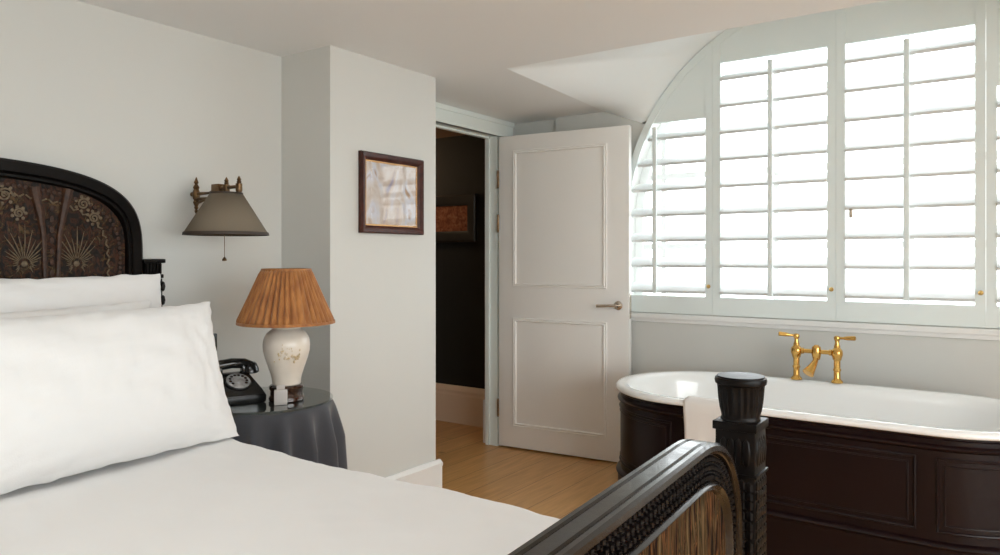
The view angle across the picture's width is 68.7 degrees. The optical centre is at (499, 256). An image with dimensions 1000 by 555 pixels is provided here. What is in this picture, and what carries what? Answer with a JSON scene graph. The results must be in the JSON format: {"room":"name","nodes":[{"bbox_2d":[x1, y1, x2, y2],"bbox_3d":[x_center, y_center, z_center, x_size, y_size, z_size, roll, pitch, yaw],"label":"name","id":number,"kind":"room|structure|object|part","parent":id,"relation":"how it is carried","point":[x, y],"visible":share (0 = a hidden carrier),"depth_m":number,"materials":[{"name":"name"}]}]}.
{"room":"hotel room","nodes":[
{"label":"hotel room","id":0,"kind":"room"},
{"bbox_2d":[0,0,280,386],"bbox_3d":[-2.254,0.057,1.566,0.230,2.300,4.190,0,0,35],"label":"wall","id":1,"kind":"structure","parent":0,"point":[143,109],"depth_m":2.77,"materials":[{"name":"paint"}]},
{"bbox_2d":[213,333,216,349],"bbox_3d":[-1.177,0.344,2.894,0.018,0.074,0.130,0,0,35],"label":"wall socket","id":2,"kind":"object","parent":1,"relation":"attached to","point":[214,334],"visible":0.09,"depth_m":2.94,"materials":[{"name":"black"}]},
{"bbox_2d":[182,176,268,260],"bbox_3d":[-1.045,-0.148,2.695,0.383,0.327,0.301,0,0,10],"label":"wall lamp","id":3,"kind":"object","parent":1,"relation":"attached to","point":[224,212],"visible":1,"depth_m":2.62,"materials":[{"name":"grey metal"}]},
{"bbox_3d":[-1.064,-0.248,2.739,0.329,0.091,0.038,0,0,41],"label":"swing arm","id":4,"kind":"part","parent":3,"relation":"part of","materials":[{"name":"gold metal"}]},
{"bbox_3d":[-1.014,-0.089,2.695,0.016,0.208,0.016,0,0,35],"label":"pull cord","id":5,"kind":"part","parent":3,"relation":"part of","materials":[{"name":"gold metal"}]},
{"bbox_3d":[-1.005,-0.159,2.688,0.296,0.149,0.296,0,0,35],"label":"lamp shade","id":6,"kind":"part","parent":3,"relation":"part of","materials":[{"name":"brown"}]},
{"bbox_3d":[-1.005,-0.159,2.688,0.301,0.157,0.301,0,0,35],"label":"shade trim","id":7,"kind":"part","parent":3,"relation":"part of","materials":[{"name":"brown"}]},
{"bbox_2d":[281,45,435,477],"bbox_3d":[-0.770,0.057,3.500,0.632,2.300,0.680,0,0,35],"label":"wall pillar","id":8,"kind":"structure","parent":0,"point":[377,359],"depth_m":3.21,"materials":[{"name":"paint"}]},
{"bbox_2d":[358,150,423,234],"bbox_3d":[-0.486,-0.283,3.331,0.026,0.356,0.408,0,0,35],"label":"framed picture","id":9,"kind":"object","parent":8,"relation":"attached to","point":[390,187],"visible":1,"depth_m":3.32,"materials":[{"name":"white paper"}]},
{"bbox_2d":[366,161,415,225],"bbox_3d":[-0.495,-0.283,3.337,0.002,0.288,0.340,0,0,35],"label":"print","id":10,"kind":"object","parent":9,"relation":"attached to","point":[390,185],"depth_m":3.33},
{"bbox_2d":[386,459,442,487],"bbox_3d":[-0.493,1.102,3.322,0.026,0.210,0.704,0,0,35],"label":"baseboard","id":11,"kind":"structure","parent":8,"relation":"attached to","point":[430,473],"depth_m":3.50,"materials":[{"name":"white paint"}]},
{"bbox_2d":[436,135,484,388],"bbox_3d":[-1.402,0.057,4.697,2.125,2.300,2.500,0,0,35],"label":"wall","id":12,"kind":"structure","parent":0,"point":[460,160],"depth_m":5.31,"materials":[{"name":"grey paint"}]},
{"bbox_2d":[436,193,476,241],"bbox_3d":[-0.488,-0.281,5.444,0.770,0.345,0.028,0,0,35],"label":"framed picture","id":13,"kind":"object","parent":12,"relation":"attached to","point":[456,215],"visible":0.37,"depth_m":5.33,"materials":[{"name":"black"}]},
{"bbox_2d":[436,205,466,231],"bbox_3d":[-0.482,-0.281,5.452,0.610,0.185,0.004,0,0,35],"label":"print","id":14,"kind":"object","parent":13,"relation":"attached to","point":[449,218],"depth_m":5.36},
{"bbox_2d":[436,383,484,427],"bbox_3d":[-0.720,1.072,5.610,2.000,0.270,0.022,0,0,35],"label":"baseboard","id":15,"kind":"structure","parent":12,"relation":"attached to","point":[454,403],"depth_m":5.30,"materials":[{"name":"beige paint"}]},
{"bbox_2d":[483,400,484,442],"bbox_3d":[-0.064,0.207,4.791,0.037,2.000,0.115,0,0,35],"label":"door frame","id":16,"kind":"structure","parent":12,"relation":"attached to","point":[483,400],"depth_m":4.75,"materials":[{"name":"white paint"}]},
{"bbox_2d":[76,0,886,137],"bbox_3d":[-0.408,-0.962,1.687,7.200,0.163,6.300,0,0,35],"label":"ceiling","id":17,"kind":"structure","parent":0,"point":[469,47],"depth_m":2.82,"materials":[{"name":"white paint"}]},
{"bbox_2d":[436,420,617,518],"bbox_3d":[-0.355,1.257,1.589,7.200,0.100,6.400,0,0,35],"label":"floor","id":18,"kind":"structure","parent":0,"point":[555,485],"depth_m":4.10,"materials":[{"name":"brown wood"}]},
{"bbox_2d":[230,387,332,412],"bbox_3d":[-0.852,0.857,2.624,0.494,0.700,0.494,0,0,35],"label":"bedside table","id":19,"kind":"object","parent":18,"relation":"on","point":[312,396],"visible":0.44,"depth_m":2.53,"materials":[{"name":"dark grey fabric"},{"name":"glass"}]},
{"bbox_2d":[218,358,265,406],"bbox_3d":[-0.929,0.433,2.567,0.196,0.148,0.164,0,0,-40],"label":"rotary telephone","id":20,"kind":"object","parent":19,"relation":"on","point":[240,388],"visible":0.82,"depth_m":2.54,"materials":[{"name":"black plastic"}]},
{"bbox_2d":[274,385,286,404],"bbox_3d":[-0.751,0.472,2.509,0.044,0.068,0.020,0,0,-17],"label":"block","id":21,"kind":"object","parent":19,"relation":"on","point":[280,394],"visible":1,"depth_m":2.50,"materials":[{"name":"white plastic"}]},
{"bbox_2d":[236,268,334,402],"bbox_3d":[-0.756,0.274,2.595,0.338,0.466,0.338,0,0,35],"label":"table lamp","id":22,"kind":"object","parent":19,"relation":"on","point":[283,300],"visible":0.98,"depth_m":2.52,"materials":[{"name":"brown fabric"}]},
{"bbox_3d":[-0.756,0.139,2.595,0.337,0.190,0.337,0,0,35],"label":"lamp shade","id":23,"kind":"part","parent":22,"relation":"part of","materials":[{"name":"orange fabric"}]},
{"bbox_2d":[263,327,309,385],"bbox_3d":[-0.756,0.335,2.594,0.163,0.230,0.162,0,0,35],"label":"lamp base","id":24,"kind":"object","parent":22,"relation":"on","point":[285,350],"depth_m":2.54,"materials":[{"name":"beige ceramic"}]},
{"bbox_2d":[231,398,347,469],"bbox_3d":[-0.830,0.852,2.643,0.642,0.670,0.581,0,0,35],"label":"tablecloth","id":25,"kind":"object","parent":19,"relation":"on","point":[314,433],"visible":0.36,"depth_m":2.45,"materials":[{"name":"grey fabric"}]},
{"bbox_2d":[0,158,768,554],"bbox_3d":[-0.868,0.449,1.319,2.307,1.517,1.821,0,0,35],"label":"bed","id":26,"kind":"object","parent":18,"relation":"on","point":[693,497],"visible":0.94,"depth_m":1.35,"materials":[{"name":"brown wood"}]},
{"bbox_3d":[-1.779,0.301,1.954,0.045,1.112,1.554,0,0,35],"label":"headboard panel","id":27,"kind":"part","parent":26,"relation":"part of","materials":[{"name":"brown fabric"}]},
{"bbox_3d":[-1.777,0.274,1.953,0.074,1.167,1.664,0,0,35],"label":"headboard frame","id":28,"kind":"part","parent":26,"relation":"part of","materials":[{"name":"brown wood"}]},
{"bbox_3d":[-1.279,0.607,2.665,0.093,1.200,0.083,0,0,35],"label":"post","id":29,"kind":"part","parent":26,"relation":"part of","materials":[{"name":"brown wood"}]},
{"bbox_2d":[0,438,559,554],"bbox_3d":[-0.864,0.645,1.314,1.967,0.217,1.605,0,0,35],"label":"duvet","id":30,"kind":"object","parent":26,"relation":"on","point":[228,496],"visible":0.82,"depth_m":1.55,"materials":[{"name":"white fabric"}]},
{"bbox_2d":[0,301,150,317],"bbox_3d":[-1.322,0.338,1.965,0.201,0.395,0.881,0,0,35],"label":"pillow","id":31,"kind":"object","parent":30,"relation":"on","point":[141,304],"visible":0.14,"depth_m":2.16,"materials":[{"name":"white fabric"}]},
{"bbox_2d":[0,274,161,312],"bbox_3d":[-1.428,0.297,2.172,0.178,0.478,0.951,0,0,35],"label":"pillow","id":32,"kind":"object","parent":30,"relation":"on","point":[16,295],"visible":0.24,"depth_m":2.32,"materials":[{"name":"white fabric"}]},
{"bbox_2d":[0,302,238,494],"bbox_3d":[-1.084,0.339,1.856,0.284,0.392,1.013,0,0,31],"label":"pillow","id":33,"kind":"object","parent":30,"relation":"on","point":[87,391],"visible":1,"depth_m":1.84,"materials":[{"name":"white fabric"}]},
{"bbox_3d":[0.022,0.600,0.698,0.055,0.615,1.505,0,0,32],"label":"footboard frame","id":34,"kind":"part","parent":26,"relation":"part of","materials":[{"name":"brown wood"}]},
{"bbox_3d":[0.021,0.637,0.698,0.032,0.539,1.352,0,0,32],"label":"footboard panel","id":35,"kind":"part","parent":26,"relation":"part of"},
{"bbox_3d":[0.457,0.757,1.389,0.082,0.900,0.082,0,0,35],"label":"post","id":36,"kind":"part","parent":26,"relation":"part of","materials":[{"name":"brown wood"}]},
{"bbox_2d":[616,371,999,554],"bbox_3d":[1.363,0.903,3.177,1.796,0.608,0.856,0,0,35],"label":"bathtub","id":37,"kind":"object","parent":18,"relation":"on","point":[854,469],"visible":0.77,"depth_m":2.77,"materials":[{"name":"white ceramic"}]},
{"bbox_3d":[0.629,0.835,3.379,0.113,0.267,0.548,0,0,-11],"label":"panel moulding","id":38,"kind":"part","parent":37,"relation":"part of","materials":[{"name":"paint"}]},
{"bbox_2d":[683,396,720,442],"bbox_3d":[0.909,0.742,3.021,0.278,0.311,0.122,0,0,35],"label":"towel","id":39,"kind":"object","parent":37,"relation":"hanging from","point":[699,413],"visible":0.37,"depth_m":3.02,"materials":[{"name":"white fabric"}]},
{"bbox_2d":[616,371,999,440],"bbox_3d":[1.363,0.816,3.177,1.796,0.432,0.856,0,0,35],"label":"basin","id":40,"kind":"object","parent":37,"relation":"in","point":[651,403],"depth_m":3.23,"materials":[{"name":"white ceramic"}]},
{"bbox_2d":[778,331,855,383],"bbox_3d":[1.512,0.484,3.513,0.350,0.231,0.118,0,0,35],"label":"mixer tap","id":41,"kind":"object","parent":37,"relation":"on","point":[836,352],"visible":1,"depth_m":3.51,"materials":[{"name":"gold metal"}]},
{"bbox_3d":[1.422,0.395,3.602,0.098,0.053,0.030,0,0,18],"label":"lever handle","id":42,"kind":"part","parent":41,"relation":"part of","materials":[{"name":"gold metal"}]},
{"bbox_3d":[1.500,0.499,3.519,0.113,0.151,0.054,0,0,-37],"label":"spout","id":43,"kind":"part","parent":41,"relation":"part of","materials":[{"name":"gold metal"}]},
{"bbox_3d":[1.632,0.396,3.465,0.098,0.051,0.030,0,0,39],"label":"lever handle","id":44,"kind":"part","parent":41,"relation":"part of","materials":[{"name":"gold metal"}]},
{"bbox_3d":[1.133,0.835,2.843,0.847,0.267,0.012,0,0,35],"label":"panel moulding","id":45,"kind":"part","parent":37,"relation":"part of","materials":[{"name":"paint"}]},
{"bbox_3d":[1.806,0.835,2.558,0.548,0.267,0.113,0,0,-9],"label":"panel moulding","id":46,"kind":"part","parent":37,"relation":"part of","materials":[{"name":"paint"}]},
{"bbox_2d":[507,29,725,122],"bbox_3d":[1.362,-1.077,3.208,2.594,0.605,1.180,0,0,35],"label":"ceiling","id":47,"kind":"structure","parent":0,"point":[626,82],"depth_m":3.94,"materials":[{"name":"white paint"}]},
{"bbox_2d":[514,112,999,398],"bbox_3d":[2.117,-0.343,3.559,5.000,3.100,0.260,0,0,35],"label":"wall","id":48,"kind":"structure","parent":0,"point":[951,365],"depth_m":3.83,"materials":[{"name":"paint"}]},
{"bbox_2d":[631,40,712,314],"bbox_3d":[0.963,-0.437,4.205,0.544,1.514,0.128,0,0,35],"label":"window shutter","id":49,"kind":"object","parent":48,"relation":"attached to","point":[689,96],"visible":0.84,"depth_m":4.14,"materials":[{"name":"white paint"}]},
{"bbox_3d":[0.885,-0.268,4.191,0.024,0.949,0.014,0,0,35],"label":"tilt rod","id":50,"kind":"part","parent":49,"relation":"part of","materials":[{"name":"white paint"}]},
{"bbox_2d":[713,10,835,320],"bbox_3d":[1.443,-0.528,3.870,0.625,1.696,0.128,0,0,35],"label":"window shutter","id":51,"kind":"object","parent":48,"relation":"attached to","point":[817,30],"visible":0.82,"depth_m":3.83,"materials":[{"name":"white paint"}]},
{"bbox_3d":[1.410,-0.413,3.824,0.024,1.240,0.014,0,0,35],"label":"tilt rod","id":52,"kind":"part","parent":51,"relation":"part of","materials":[{"name":"white paint"}]},
{"bbox_2d":[631,312,999,340],"bbox_3d":[2.220,0.351,3.321,4.560,0.052,0.052,0,0,35],"label":"sill","id":53,"kind":"structure","parent":48,"relation":"attached to","point":[812,325],"depth_m":3.69,"materials":[{"name":"white paint"}]},
{"bbox_2d":[635,34,999,302],"bbox_3d":[1.813,-0.529,3.853,2.350,1.702,0.055,0,0,35],"label":"window","id":54,"kind":"structure","parent":48,"relation":"attached to","point":[641,248],"depth_m":4.03,"materials":[{"name":"white paint"}]},
{"bbox_2d":[836,0,985,327],"bbox_3d":[1.956,-0.528,3.512,0.625,1.696,0.128,0,0,35],"label":"window shutter","id":55,"kind":"object","parent":48,"relation":"attached to","point":[889,18],"visible":1,"depth_m":3.48,"materials":[{"name":"white paint"}]},
{"bbox_3d":[1.924,-0.413,3.466,0.024,1.240,0.014,0,0,35],"label":"tilt rod","id":56,"kind":"part","parent":55,"relation":"part of","materials":[{"name":"white paint"}]},
{"bbox_2d":[986,0,999,327],"bbox_3d":[2.437,-0.437,3.177,0.544,1.514,0.128,0,0,35],"label":"window shutter","id":57,"kind":"object","parent":48,"relation":"attached to","point":[992,6],"visible":1,"depth_m":3.30,"materials":[{"name":"white paint"}]},
{"bbox_3d":[-0.234,0.057,4.449,0.075,2.300,1.490,0,0,35],"label":"wall door","id":58,"kind":"structure","parent":0,"visible":0},
{"bbox_2d":[436,122,498,445],"bbox_3d":[-0.289,0.204,4.362,0.089,2.006,0.855,0,0,35],"label":"door frame","id":59,"kind":"structure","parent":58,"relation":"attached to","point":[491,142],"depth_m":4.69,"materials":[{"name":"white paint"}]},
{"bbox_2d":[436,102,514,445],"bbox_3d":[-0.244,0.165,4.340,0.034,2.085,1.140,0,0,35],"label":"wall","id":60,"kind":"structure","parent":58,"relation":"attached to","point":[445,114],"depth_m":4.43,"materials":[{"name":"white paint"}]},
{"bbox_2d":[497,125,630,461],"bbox_3d":[0.363,0.216,4.436,0.878,1.957,0.118,0,0,30],"label":"door","id":61,"kind":"structure","parent":60,"relation":"attached to","point":[564,216],"depth_m":4.42,"materials":[{"name":"white paint"}]},
{"bbox_3d":[0.353,-0.240,4.441,0.626,0.855,0.012,0,0,30],"label":"panel moulding","id":62,"kind":"part","parent":61,"relation":"part of","materials":[{"name":"white paint"}]},
{"bbox_3d":[0.353,0.722,4.441,0.626,0.680,0.012,0,0,30],"label":"panel moulding","id":63,"kind":"part","parent":61,"relation":"part of","materials":[{"name":"white paint"}]},
{"bbox_3d":[0.633,0.282,4.250,0.142,0.052,0.064,0,0,30],"label":"handle","id":64,"kind":"part","parent":61,"relation":"part of","materials":[{"name":"gold metal"}]}
]}

